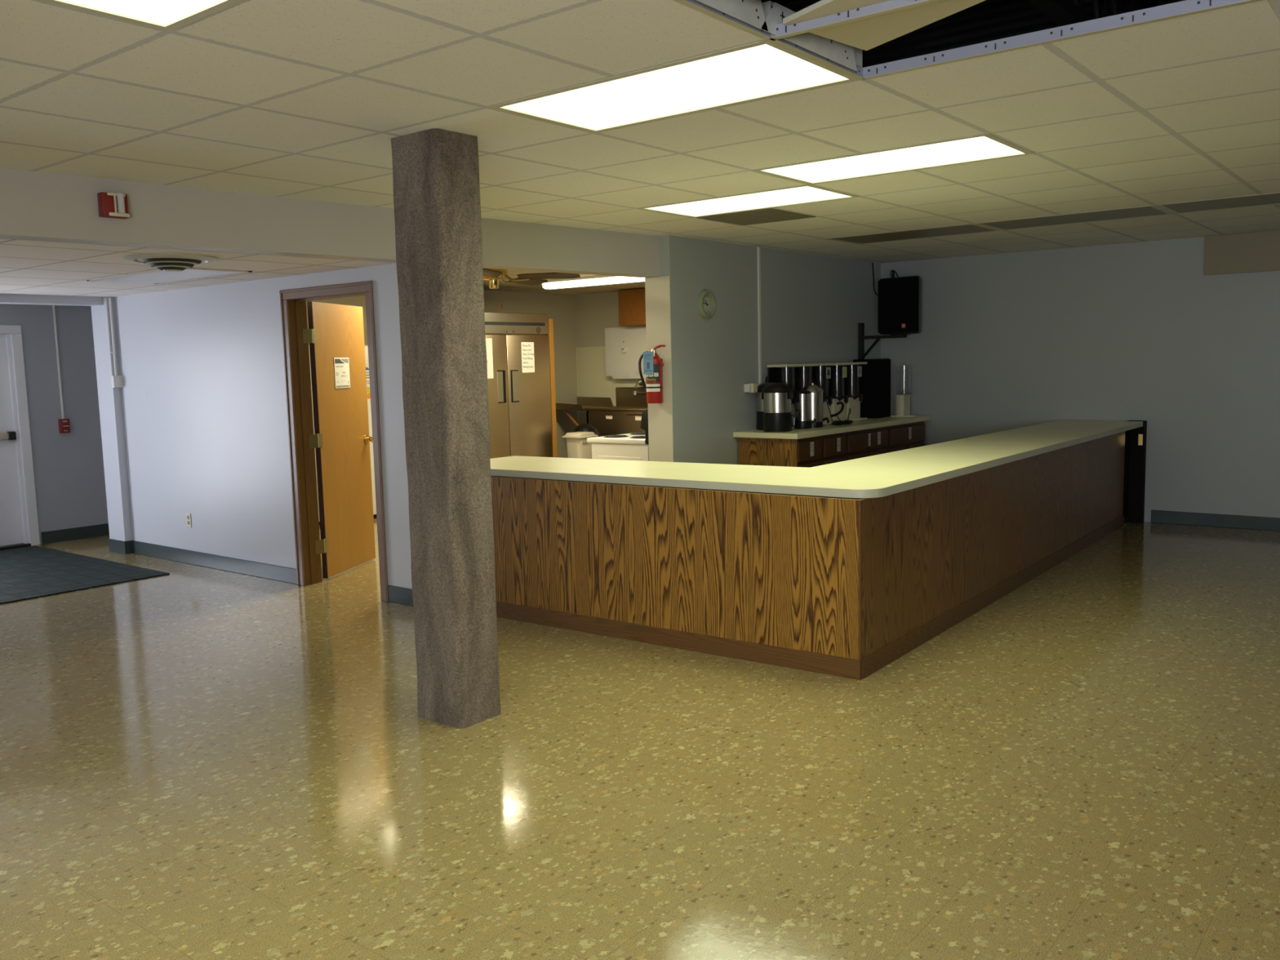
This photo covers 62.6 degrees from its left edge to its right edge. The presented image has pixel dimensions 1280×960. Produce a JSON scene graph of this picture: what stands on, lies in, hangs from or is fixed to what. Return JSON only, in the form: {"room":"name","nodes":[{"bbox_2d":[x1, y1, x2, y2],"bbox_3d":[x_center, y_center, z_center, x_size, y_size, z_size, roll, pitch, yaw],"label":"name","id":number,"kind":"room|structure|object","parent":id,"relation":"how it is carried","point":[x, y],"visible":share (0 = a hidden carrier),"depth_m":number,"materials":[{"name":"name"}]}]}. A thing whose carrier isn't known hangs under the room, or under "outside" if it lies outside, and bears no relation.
{"room":"event hall","nodes":[
{"label":"event hall","id":0,"kind":"room"},
{"bbox_2d":[0,293,102,306],"bbox_3d":[-5.404,-1.411,7.923,0.200,0.125,2.590,4,8,38],"label":"beam","id":1,"kind":"structure","parent":0,"point":[13,299],"depth_m":8.56,"materials":[{"name":"white paint"}]},
{"bbox_2d":[0,303,108,544],"bbox_3d":[-5.993,-0.560,9.148,0.150,2.440,3.900,4,8,38],"label":"wall","id":2,"kind":"structure","parent":0,"point":[68,471],"depth_m":9.81,"materials":[{"name":"paint"}]},
{"bbox_2d":[0,324,39,550],"bbox_3d":[-5.921,-0.345,9.184,0.140,2.000,1.090,4,8,38],"label":"door","id":3,"kind":"structure","parent":2,"relation":"in","point":[19,522],"depth_m":9.50,"materials":[{"name":"white paint"}]},
{"bbox_2d":[52,305,64,418],"bbox_3d":[-5.384,-1.090,9.744,0.022,1.048,0.022,4,8,38],"label":"conduit","id":4,"kind":"object","parent":2,"relation":"attached to","point":[53,306],"depth_m":9.74,"materials":[{"name":"white plastic"}]},
{"bbox_2d":[57,418,70,433],"bbox_3d":[-5.354,-0.503,9.797,0.060,0.132,0.084,4,8,38],"label":"station","id":5,"kind":"object","parent":2,"relation":"attached to","point":[64,424],"visible":1,"depth_m":9.78,"materials":[{"name":"red plastic"}]},
{"bbox_2d":[40,523,109,544],"bbox_3d":[-5.108,0.469,10.229,0.012,0.112,1.330,4,8,38],"label":"baseboard","id":6,"kind":"structure","parent":2,"relation":"attached to","point":[76,533],"depth_m":9.94,"materials":[{"name":"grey rubber"}]},
{"bbox_2d":[90,297,132,541],"bbox_3d":[-4.542,-0.460,9.067,0.280,2.190,0.075,4,8,38],"label":"wall","id":7,"kind":"structure","parent":0,"point":[110,406],"depth_m":9.02,"materials":[{"name":"white paint"}]},
{"bbox_2d":[108,297,123,387],"bbox_3d":[-4.437,-1.156,8.881,0.045,0.750,0.080,4,8,38],"label":"conduit","id":8,"kind":"object","parent":7,"relation":"attached to","point":[116,380],"visible":1,"depth_m":8.88,"materials":[{"name":"white plastic"}]},
{"bbox_2d":[0,238,395,297],"bbox_3d":[-5.160,-1.227,6.062,5.132,0.030,7.650,4,8,38],"label":"ceiling","id":9,"kind":"structure","parent":0,"point":[27,267],"depth_m":6.53,"materials":[{"name":"tile"}]},
{"bbox_2d":[86,267,252,284],"bbox_3d":[-3.171,-1.367,7.066,1.230,0.008,0.500,4,8,38],"label":"tile","id":10,"kind":"object","parent":9,"relation":"in","point":[154,277],"visible":0.84,"depth_m":7.01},
{"bbox_2d":[123,253,217,271],"bbox_3d":[-2.657,-1.221,5.973,0.490,0.080,0.490,4,8,38],"label":"ceiling vent","id":11,"kind":"object","parent":9,"relation":"in","point":[166,262],"visible":1,"depth_m":5.86,"materials":[{"name":"metal"}]},
{"bbox_2d":[113,263,412,588],"bbox_3d":[-2.963,-0.496,7.931,4.160,2.440,0.130,4,8,38],"label":"wall","id":12,"kind":"structure","parent":0,"point":[202,368],"depth_m":8.00,"materials":[{"name":"white paint"}]},
{"bbox_2d":[186,512,191,527],"bbox_3d":[-3.638,0.324,8.483,0.070,0.114,0.009,4,8,38],"label":"wall outlet","id":13,"kind":"object","parent":12,"relation":"attached to","point":[188,515],"visible":1,"depth_m":8.48,"materials":[{"name":"beige plastic"}]},
{"bbox_2d":[108,538,297,584],"bbox_3d":[-3.563,0.635,8.421,2.726,0.112,0.077,4,8,38],"label":"baseboard","id":14,"kind":"structure","parent":12,"relation":"attached to","point":[284,574],"depth_m":8.35,"materials":[{"name":"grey rubber"}]},
{"bbox_2d":[279,280,388,601],"bbox_3d":[-2.171,-0.302,7.565,0.675,2.098,1.653,-4,7,-20],"label":"door","id":15,"kind":"structure","parent":12,"relation":"in","point":[341,440],"depth_m":7.67,"materials":[{"name":"brown wood"}]},
{"bbox_2d":[333,357,350,388],"bbox_3d":[-2.255,-0.812,7.972,0.001,0.230,0.238,0,6,11],"label":"notice","id":16,"kind":"object","parent":15,"relation":"attached to","point":[342,378],"visible":1,"depth_m":7.97,"materials":[{"name":"paper"}]},
{"bbox_2d":[335,365,348,383],"bbox_3d":[-2.254,-0.796,7.972,0.001,0.134,0.197,0,6,11],"label":"print","id":17,"kind":"object","parent":16,"relation":"attached to","point":[341,371],"depth_m":7.97,"materials":[{"name":"grey paper"}]},
{"bbox_2d":[387,585,413,606],"bbox_3d":[-1.505,0.761,6.850,0.410,0.112,0.012,4,8,38],"label":"baseboard","id":18,"kind":"structure","parent":12,"relation":"attached to","point":[400,595],"depth_m":6.89,"materials":[{"name":"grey rubber"}]},
{"bbox_2d":[0,168,660,277],"bbox_3d":[-2.928,-1.620,4.917,0.169,0.960,8.753,5,9,43],"label":"beam","id":19,"kind":"structure","parent":0,"point":[35,206],"depth_m":5.71,"materials":[{"name":"white paint"}]},
{"bbox_2d":[97,191,129,218],"bbox_3d":[-2.566,-1.341,5.139,0.084,0.114,0.124,5,9,43],"label":"fire alarm strobe","id":20,"kind":"object","parent":19,"relation":"attached to","point":[110,205],"visible":1,"depth_m":5.12,"materials":[{"name":"red plastic"}]},
{"bbox_2d":[116,192,125,213],"bbox_3d":[-2.533,-1.351,5.136,0.032,0.096,0.032,5,9,43],"label":"lamp","id":21,"kind":"object","parent":20,"relation":"attached to","point":[121,197],"depth_m":5.13,"materials":[{"name":"white plastic"}]},
{"bbox_2d":[306,290,577,457],"bbox_3d":[-2.718,-1.005,11.709,0.100,2.600,6.170,4,8,38],"label":"wall","id":22,"kind":"structure","parent":0,"point":[560,308],"depth_m":13.70,"materials":[{"name":"beige paint"}]},
{"bbox_2d":[391,128,501,728],"bbox_3d":[-0.831,-0.193,4.537,0.303,2.489,0.257,4,8,38],"label":"pillar","id":23,"kind":"structure","parent":0,"point":[438,242],"depth_m":4.43,"materials":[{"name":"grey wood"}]},
{"bbox_2d":[483,269,644,294],"bbox_3d":[-1.054,-2.037,10.187,4.290,0.030,6.080,4,8,38],"label":"ceiling","id":24,"kind":"structure","parent":0,"point":[515,287],"depth_m":12.55,"materials":[{"name":"tile"}]},
{"bbox_2d":[482,267,580,309],"bbox_3d":[-1.092,-1.518,7.870,1.261,0.485,1.266,4,8,38],"label":"ceiling fan","id":25,"kind":"object","parent":24,"relation":"hanging from","point":[493,275],"visible":0.56,"depth_m":7.78,"materials":[{"name":"gold metal"}]},
{"bbox_2d":[542,275,644,288],"bbox_3d":[-0.374,-2.074,10.913,1.600,0.090,0.180,4,8,38],"label":"strip light","id":26,"kind":"object","parent":24,"relation":"attached to","point":[596,280],"visible":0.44,"depth_m":10.94,"materials":[{"name":"white plastic"}]},
{"bbox_2d":[574,291,642,424],"bbox_3d":[0.878,-1.204,12.728,4.280,2.600,0.100,4,8,38],"label":"wall","id":27,"kind":"structure","parent":0,"point":[595,313],"depth_m":13.72,"materials":[{"name":"beige paint"}]},
{"bbox_2d":[575,346,643,424],"bbox_3d":[0.527,-0.802,12.986,3.448,1.760,0.012,4,8,38],"label":"panel","id":28,"kind":"object","parent":27,"relation":"attached to","point":[592,380],"visible":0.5,"depth_m":13.79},
{"bbox_2d":[604,325,646,385],"bbox_3d":[-0.127,-1.563,13.304,0.745,0.737,0.157,4,8,38],"label":"box","id":29,"kind":"object","parent":27,"relation":"attached to","point":[624,346],"visible":0.84,"depth_m":13.29,"materials":[{"name":"white metal"}]},
{"bbox_2d":[608,386,648,408],"bbox_3d":[0.346,-1.001,13.008,1.780,0.290,0.138,4,8,38],"label":"backsplash","id":30,"kind":"structure","parent":27,"relation":"attached to","point":[624,397],"depth_m":13.42,"materials":[{"name":"metal"}]},
{"bbox_2d":[617,288,645,326],"bbox_3d":[0.299,-1.756,12.837,1.200,1.160,0.312,4,8,38],"label":"upper cabinet","id":31,"kind":"object","parent":27,"relation":"attached to","point":[632,303],"visible":0.2,"depth_m":12.91,"materials":[{"name":"brown wood"}]},
{"bbox_2d":[0,518,1279,959],"bbox_3d":[0.251,0.985,5.433,15.600,0.100,13.300,4,8,38],"label":"floor","id":32,"kind":"structure","parent":0,"point":[197,762],"depth_m":3.88,"materials":[{"name":"tile"}]},
{"bbox_2d":[0,545,169,604],"bbox_3d":[-5.126,0.755,8.137,2.390,0.010,1.825,4,8,38],"label":"entrance mat","id":33,"kind":"object","parent":32,"relation":"on","point":[35,571],"visible":1,"depth_m":8.19,"materials":[{"name":"rubber"}]},
{"bbox_2d":[308,345,376,524],"bbox_3d":[-3.087,-0.475,10.737,0.530,1.780,0.750,4,8,38],"label":"freezer","id":34,"kind":"object","parent":32,"relation":"on","point":[366,346],"visible":0.02,"depth_m":10.73,"materials":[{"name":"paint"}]},
{"bbox_2d":[365,364,370,404],"bbox_3d":[-2.749,-0.976,10.693,0.002,0.400,0.240,4,8,38],"label":"poster","id":35,"kind":"object","parent":34,"relation":"attached to","point":[366,365],"visible":0.18,"depth_m":10.68,"materials":[{"name":"paper"}]},
{"bbox_2d":[484,311,552,458],"bbox_3d":[-1.796,-0.831,12.095,0.833,2.124,1.395,4,8,38],"label":"refrigerator","id":36,"kind":"object","parent":32,"relation":"on","point":[519,403],"visible":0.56,"depth_m":11.94,"materials":[{"name":"metal"}]},
{"bbox_2d":[485,337,493,378],"bbox_3d":[-1.713,-1.327,11.493,0.002,0.440,0.290,4,8,38],"label":"note","id":37,"kind":"object","parent":36,"relation":"attached to","point":[488,340],"visible":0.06,"depth_m":11.57,"materials":[{"name":"paper"}]},
{"bbox_2d":[520,342,534,373],"bbox_3d":[-1.281,-1.403,12.039,0.002,0.345,0.205,4,8,38],"label":"note","id":38,"kind":"object","parent":36,"relation":"attached to","point":[527,348],"visible":1,"depth_m":12.04,"materials":[{"name":"paper"}]},
{"bbox_2d":[545,318,557,457],"bbox_3d":[-1.046,-0.862,12.459,0.080,2.070,0.065,4,8,38],"label":"upright","id":39,"kind":"object","parent":32,"relation":"on","point":[550,325],"visible":0.54,"depth_m":12.40,"materials":[{"name":"brown wood"}]},
{"bbox_2d":[562,431,598,458],"bbox_3d":[-0.697,-0.196,12.440,0.280,0.734,0.340,4,8,38],"label":"bin","id":40,"kind":"object","parent":32,"relation":"on","point":[577,446],"visible":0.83,"depth_m":12.30,"materials":[{"name":"beige plastic"}]},
{"bbox_2d":[573,423,600,437],"bbox_3d":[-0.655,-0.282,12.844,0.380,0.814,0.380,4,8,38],"label":"lid","id":41,"kind":"object","parent":40,"relation":"on","point":[582,427],"visible":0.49,"depth_m":12.71,"materials":[{"name":"plastic"}]},
{"bbox_2d":[555,380,648,436],"bbox_3d":[-0.049,-0.574,13.074,2.440,1.314,0.610,4,8,38],"label":"sink","id":42,"kind":"object","parent":32,"relation":"on","point":[625,417],"visible":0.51,"depth_m":13.12,"materials":[{"name":"metal"}]},
{"bbox_2d":[631,380,646,395],"bbox_3d":[0.033,-1.154,13.164,0.440,0.184,0.210,4,8,38],"label":"faucet","id":43,"kind":"object","parent":42,"relation":"on","point":[636,390],"depth_m":13.31,"materials":[{"name":"silver metal"}]},
{"bbox_2d":[586,408,648,461],"bbox_3d":[0.060,-0.061,9.132,0.752,1.164,0.752,4,8,38],"label":"stove","id":44,"kind":"object","parent":32,"relation":"on","point":[633,446],"visible":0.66,"depth_m":8.81,"materials":[{"name":"white metal"}]},
{"bbox_2d":[586,433,646,444],"bbox_3d":[0.024,-0.363,9.121,0.635,0.040,0.752,4,8,38],"label":"cooktop","id":45,"kind":"object","parent":44,"relation":"in","point":[627,438],"depth_m":8.89,"materials":[{"name":"white metal"}]},
{"bbox_2d":[737,432,846,467],"bbox_3d":[1.331,0.053,9.056,0.571,0.895,0.883,4,8,38],"label":"base cabinet","id":46,"kind":"object","parent":32,"relation":"on","point":[808,452],"visible":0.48,"depth_m":8.72,"materials":[{"name":"brown wood"}]},
{"bbox_2d":[733,415,930,439],"bbox_3d":[1.839,-0.498,9.649,0.614,0.044,2.660,4,8,38],"label":"countertop","id":47,"kind":"structure","parent":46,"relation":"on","point":[868,423],"depth_m":9.02,"materials":[{"name":"beige laminate"}]},
{"bbox_2d":[755,382,774,430],"bbox_3d":[1.124,-0.633,8.996,0.246,0.402,0.278,-7,9,-43],"label":"urn","id":48,"kind":"object","parent":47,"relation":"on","point":[758,395],"visible":0.26,"depth_m":8.94,"materials":[{"name":"black plastic"}]},
{"bbox_2d":[761,382,798,431],"bbox_3d":[1.157,-0.607,8.756,0.278,0.402,0.246,2,7,26],"label":"urn","id":49,"kind":"object","parent":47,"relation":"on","point":[776,397],"visible":1,"depth_m":8.67,"materials":[{"name":"black plastic"}]},
{"bbox_2d":[766,364,804,427],"bbox_3d":[1.292,-0.737,9.224,0.235,0.550,0.300,4,8,38],"label":"dispenser","id":50,"kind":"object","parent":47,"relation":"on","point":[779,373],"visible":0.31,"depth_m":9.16,"materials":[{"name":"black plastic"}]},
{"bbox_2d":[794,388,816,428],"bbox_3d":[1.405,-0.615,9.028,0.170,0.344,0.155,4,8,38],"label":"urn","id":51,"kind":"object","parent":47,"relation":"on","point":[802,396],"visible":1,"depth_m":8.98,"materials":[{"name":"silver metal"}]},
{"bbox_2d":[791,363,820,399],"bbox_3d":[1.480,-0.768,9.462,0.235,0.550,0.300,4,8,38],"label":"dispenser","id":52,"kind":"object","parent":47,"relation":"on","point":[802,375],"visible":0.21,"depth_m":9.40,"materials":[{"name":"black plastic"}]},
{"bbox_2d":[804,382,829,427],"bbox_3d":[1.516,-0.655,9.187,0.189,0.385,0.221,4,8,38],"label":"percolator","id":53,"kind":"object","parent":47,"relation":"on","point":[816,392],"visible":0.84,"depth_m":9.10,"materials":[{"name":"silver metal"}]},
{"bbox_2d":[803,362,836,423],"bbox_3d":[1.672,-0.800,9.704,0.235,0.550,0.300,4,8,38],"label":"dispenser","id":54,"kind":"object","parent":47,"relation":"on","point":[820,375],"visible":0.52,"depth_m":9.64,"materials":[{"name":"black plastic"}]},
{"bbox_2d":[822,392,844,422],"bbox_3d":[1.690,-0.636,9.229,0.047,0.276,0.336,4,9,41],"label":"cord","id":55,"kind":"object","parent":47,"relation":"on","point":[842,403],"visible":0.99,"depth_m":9.28,"materials":[{"name":"black plastic"}]},
{"bbox_2d":[819,362,853,421],"bbox_3d":[1.869,-0.833,9.953,0.235,0.550,0.300,4,8,38],"label":"dispenser","id":56,"kind":"object","parent":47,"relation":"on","point":[836,383],"visible":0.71,"depth_m":9.89,"materials":[{"name":"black plastic"}]},
{"bbox_2d":[830,408,853,425],"bbox_3d":[1.811,-0.559,9.335,0.139,0.141,0.361,4,8,38],"label":"power cord","id":57,"kind":"object","parent":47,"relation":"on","point":[835,422],"visible":0.99,"depth_m":9.32,"materials":[{"name":"black plastic"}]},
{"bbox_2d":[836,361,867,420],"bbox_3d":[2.061,-0.864,10.195,0.235,0.550,0.300,4,8,38],"label":"dispenser","id":58,"kind":"object","parent":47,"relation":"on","point":[851,382],"visible":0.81,"depth_m":10.14,"materials":[{"name":"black plastic"}]},
{"bbox_2d":[853,358,890,417],"bbox_3d":[2.292,-0.907,10.422,0.265,0.575,0.332,4,8,38],"label":"coffee machine","id":59,"kind":"object","parent":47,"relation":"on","point":[875,380],"visible":0.8,"depth_m":10.28,"materials":[{"name":"black plastic"}]},
{"bbox_2d":[859,362,875,415],"bbox_3d":[2.194,-0.889,10.298,0.225,0.510,0.014,4,8,38],"label":"grille","id":60,"kind":"object","parent":59,"relation":"attached to","point":[867,381],"depth_m":10.27,"materials":[{"name":"black plastic"}]},
{"bbox_2d":[891,394,917,417],"bbox_3d":[2.632,-0.900,10.443,0.225,0.540,0.190,4,8,38],"label":"dispenser","id":61,"kind":"object","parent":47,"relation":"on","point":[902,401],"visible":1,"depth_m":10.43,"materials":[{"name":"beige plastic"}]},
{"bbox_2d":[490,431,1124,679],"bbox_3d":[1.540,0.186,7.942,2.897,0.868,5.431,4,8,38],"label":"counter base","id":62,"kind":"object","parent":32,"relation":"on","point":[847,588],"depth_m":5.73,"materials":[{"name":"brown wood"}]},
{"bbox_2d":[489,419,1142,497],"bbox_3d":[1.622,-0.289,8.057,3.035,0.042,5.745,4,8,38],"label":"countertop","id":63,"kind":"structure","parent":62,"relation":"on","point":[885,474],"depth_m":6.16,"materials":[{"name":"laminate"}]},
{"bbox_2d":[845,426,888,460],"bbox_3d":[1.863,-0.034,9.729,0.571,0.895,0.838,4,8,38],"label":"base cabinet","id":64,"kind":"object","parent":32,"relation":"on","point":[871,442],"visible":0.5,"depth_m":9.49,"materials":[{"name":"brown wood"}]},
{"bbox_2d":[887,421,924,452],"bbox_3d":[2.382,-0.120,10.384,0.571,0.895,0.838,4,8,38],"label":"base cabinet","id":65,"kind":"object","parent":32,"relation":"on","point":[911,435],"visible":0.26,"depth_m":10.15,"materials":[{"name":"brown wood"}]},
{"bbox_2d":[1123,420,1146,523],"bbox_3d":[4.377,-0.063,9.361,0.145,0.914,0.335,4,8,38],"label":"gate","id":66,"kind":"object","parent":32,"relation":"on","point":[1135,458],"visible":0.8,"depth_m":9.39,"materials":[{"name":"black wood"}]},
{"bbox_2d":[0,0,1279,263],"bbox_3d":[1.934,-1.356,3.138,10.973,0.001,12.866,4,8,38],"label":"ceiling","id":67,"kind":"structure","parent":0,"point":[307,100],"depth_m":4.14,"materials":[{"name":"tile"}]},
{"bbox_2d":[35,0,245,31],"bbox_3d":[-1.030,-1.250,2.331,1.219,0.112,0.610,4,8,38],"label":"ceiling light","id":68,"kind":"object","parent":67,"relation":"attached to","point":[168,15],"visible":1,"depth_m":2.77,"materials":[{"name":"white plastic"}]},
{"bbox_2d":[65,0,222,24],"bbox_3d":[-1.029,-1.203,2.336,1.159,0.006,0.558,4,8,38],"label":"diffuser","id":69,"kind":"object","parent":68,"relation":"attached to","point":[140,11],"depth_m":2.77,"materials":[{"name":"white plastic"}]},
{"bbox_2d":[486,0,862,133],"bbox_3d":[0.099,-1.436,3.757,1.219,0.112,0.610,4,8,38],"label":"ceiling light","id":70,"kind":"object","parent":67,"relation":"attached to","point":[762,69],"visible":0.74,"depth_m":3.72,"materials":[{"name":"white plastic"}]},
{"bbox_2d":[503,44,845,128],"bbox_3d":[0.100,-1.389,3.763,1.159,0.006,0.558,4,8,38],"label":"diffuser","id":71,"kind":"object","parent":70,"relation":"attached to","point":[755,72],"depth_m":3.72,"materials":[{"name":"white plastic"}]},
{"bbox_2d":[636,184,860,217],"bbox_3d":[0.645,-1.745,6.410,1.219,0.112,0.610,4,8,38],"label":"ceiling light","id":72,"kind":"object","parent":67,"relation":"attached to","point":[808,193],"visible":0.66,"depth_m":6.41,"materials":[{"name":"white plastic"}]},
{"bbox_2d":[696,208,815,225],"bbox_3d":[0.784,-1.766,7.080,0.580,0.004,0.580,4,8,38],"label":"ceiling panel","id":73,"kind":"object","parent":67,"relation":"attached to","point":[770,215],"visible":1,"depth_m":7.05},
{"bbox_2d":[871,262,878,296],"bbox_3d":[2.438,-1.991,10.544,0.277,0.387,0.072,4,8,38],"label":"cable","id":74,"kind":"object","parent":67,"relation":"hanging from","point":[872,263],"visible":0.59,"depth_m":10.61,"materials":[{"name":"black plastic"}]},
{"bbox_2d":[751,133,1035,184],"bbox_3d":[1.228,-1.622,5.184,1.219,0.112,0.610,4,8,38],"label":"ceiling light","id":75,"kind":"object","parent":67,"relation":"attached to","point":[984,147],"visible":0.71,"depth_m":5.17,"materials":[{"name":"white plastic"}]},
{"bbox_2d":[824,223,1002,244],"bbox_3d":[2.151,-1.993,8.312,1.219,0.112,0.610,4,8,38],"label":"ceiling light","id":76,"kind":"object","parent":67,"relation":"attached to","point":[968,228],"visible":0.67,"depth_m":8.29,"materials":[{"name":"grey plastic"}]},
{"bbox_2d":[673,0,1262,79],"bbox_3d":[0.870,-1.306,2.773,1.243,0.039,1.243,4,8,38],"label":"grid tee","id":77,"kind":"object","parent":67,"relation":"attached to","point":[1187,7],"visible":0.8,"depth_m":3.13,"materials":[{"name":"grey metal"}]},
{"bbox_2d":[696,0,768,31],"bbox_3d":[0.234,-1.341,2.913,0.003,0.094,0.460,4,8,38],"label":"light end plate","id":78,"kind":"object","parent":77,"relation":"attached to","point":[751,12],"visible":1,"depth_m":2.99,"materials":[{"name":"white metal"}]},
{"bbox_2d":[760,2,795,35],"bbox_3d":[0.412,-1.370,3.139,0.005,0.094,0.200,4,8,38],"label":"light end plate","id":79,"kind":"object","parent":77,"relation":"attached to","point":[777,12],"depth_m":3.12,"materials":[{"name":"white metal"}]},
{"bbox_2d":[783,32,857,71],"bbox_3d":[0.579,-1.387,3.350,0.005,0.074,0.478,4,8,38],"label":"light end plate","id":80,"kind":"object","parent":77,"relation":"attached to","point":[840,53],"depth_m":3.38,"materials":[{"name":"white metal"}]},
{"bbox_2d":[782,0,985,50],"bbox_3d":[0.673,-1.301,2.659,0.800,0.082,1.478,-4,7,-23],"label":"tile","id":81,"kind":"structure","parent":77,"relation":"on","point":[868,33],"depth_m":3.10,"materials":[{"name":"beige"}]},
{"bbox_2d":[975,204,1173,231],"bbox_3d":[3.110,-1.932,7.561,1.219,0.112,0.610,4,8,38],"label":"ceiling light","id":82,"kind":"object","parent":67,"relation":"attached to","point":[1146,211],"visible":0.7,"depth_m":7.54,"materials":[{"name":"grey plastic"}]},
{"bbox_2d":[1155,192,1279,213],"bbox_3d":[4.068,-1.871,6.811,1.219,0.112,0.610,4,8,38],"label":"ceiling light","id":83,"kind":"object","parent":67,"relation":"attached to","point":[1273,198],"visible":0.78,"depth_m":6.96,"materials":[{"name":"grey plastic"}]},
{"bbox_2d":[648,235,880,464],"bbox_3d":[1.311,-1.143,9.617,0.240,3.150,3.770,4,8,38],"label":"wall","id":84,"kind":"structure","parent":0,"point":[813,306],"depth_m":8.83,"materials":[{"name":"grey paint"}]},
{"bbox_2d":[644,275,673,462],"bbox_3d":[0.158,-0.473,8.199,0.236,2.186,0.004,4,8,38],"label":"wall","id":85,"kind":"structure","parent":84,"relation":"attached to","point":[657,289],"depth_m":8.14,"materials":[{"name":"beige paint"}]},
{"bbox_2d":[638,344,665,403],"bbox_3d":[0.093,-0.815,8.105,0.200,0.446,0.153,-2,6,-3],"label":"fire extinguisher","id":86,"kind":"object","parent":85,"relation":"attached to","point":[653,364],"visible":1,"depth_m":8.06,"materials":[{"name":"red metal"}]},
{"bbox_2d":[644,354,652,371],"bbox_3d":[0.062,-0.895,8.041,0.068,0.126,0.001,2,7,30],"label":"print","id":87,"kind":"object","parent":86,"relation":"attached to","point":[648,357],"depth_m":8.04,"materials":[{"name":"blue paper"}]},
{"bbox_2d":[696,288,715,319],"bbox_3d":[0.533,-1.399,8.379,0.036,0.236,0.236,4,8,38],"label":"wall clock","id":88,"kind":"object","parent":84,"relation":"attached to","point":[705,303],"visible":1,"depth_m":8.37,"materials":[{"name":"green plastic"}]},
{"bbox_2d":[743,382,757,392],"bbox_3d":[0.940,-0.780,8.916,0.075,0.080,0.103,4,8,38],"label":"plug adapter","id":89,"kind":"object","parent":84,"relation":"attached to","point":[751,387],"visible":1,"depth_m":8.88,"materials":[{"name":"beige plastic"}]},
{"bbox_2d":[756,247,761,386],"bbox_3d":[0.963,-1.368,8.942,0.022,1.212,0.232,4,8,38],"label":"conduit","id":90,"kind":"object","parent":84,"relation":"attached to","point":[758,254],"depth_m":9.01,"materials":[{"name":"white plastic"}]},
{"bbox_2d":[857,323,911,359],"bbox_3d":[2.396,-1.346,10.366,0.517,0.415,0.120,4,8,38],"label":"bracket","id":91,"kind":"object","parent":84,"relation":"attached to","point":[861,355],"visible":0.83,"depth_m":10.47,"materials":[{"name":"black metal"}]},
{"bbox_2d":[878,270,921,334],"bbox_3d":[2.569,-1.736,10.244,0.430,0.625,0.257,4,9,42],"label":"loudspeaker","id":92,"kind":"object","parent":91,"relation":"attached to","point":[900,298],"visible":1,"depth_m":10.15,"materials":[{"name":"black plastic"}]},
{"bbox_2d":[880,236,1279,522],"bbox_3d":[6.201,-1.089,8.094,9.330,3.150,0.120,4,8,38],"label":"wall","id":93,"kind":"structure","parent":0,"point":[1139,331],"depth_m":9.47,"materials":[{"name":"grey paint"}]},
{"bbox_2d":[1151,510,1279,531],"bbox_3d":[7.230,0.492,7.401,6.700,0.112,0.012,4,8,38],"label":"baseboard","id":94,"kind":"structure","parent":93,"relation":"attached to","point":[1266,523],"depth_m":9.13,"materials":[{"name":"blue rubber"}]},
{"bbox_2d":[1204,230,1279,275],"bbox_3d":[5.814,-1.848,8.192,2.535,0.323,0.050,4,8,38],"label":"boxing","id":95,"kind":"structure","parent":93,"relation":"attached to","point":[1255,251],"depth_m":8.78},
{"bbox_3d":[1.972,-2.047,3.323,10.600,0.090,12.750,4,8,38],"label":"deck","id":96,"kind":"object","parent":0,"visible":0},
{"bbox_2d":[1026,0,1156,26],"bbox_3d":[1.111,-1.802,3.299,0.070,0.350,6.800,4,8,38],"label":"joist","id":97,"kind":"object","parent":96,"relation":"attached to","point":[1063,12],"visible":0.12,"depth_m":3.93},
{"bbox_2d":[1155,0,1168,6],"bbox_3d":[2.071,-1.603,3.433,0.745,0.084,3.993,0,6,10],"label":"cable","id":98,"kind":"object","parent":97,"relation":"hanging from","point":[1161,2],"visible":0.05,"depth_m":3.44,"materials":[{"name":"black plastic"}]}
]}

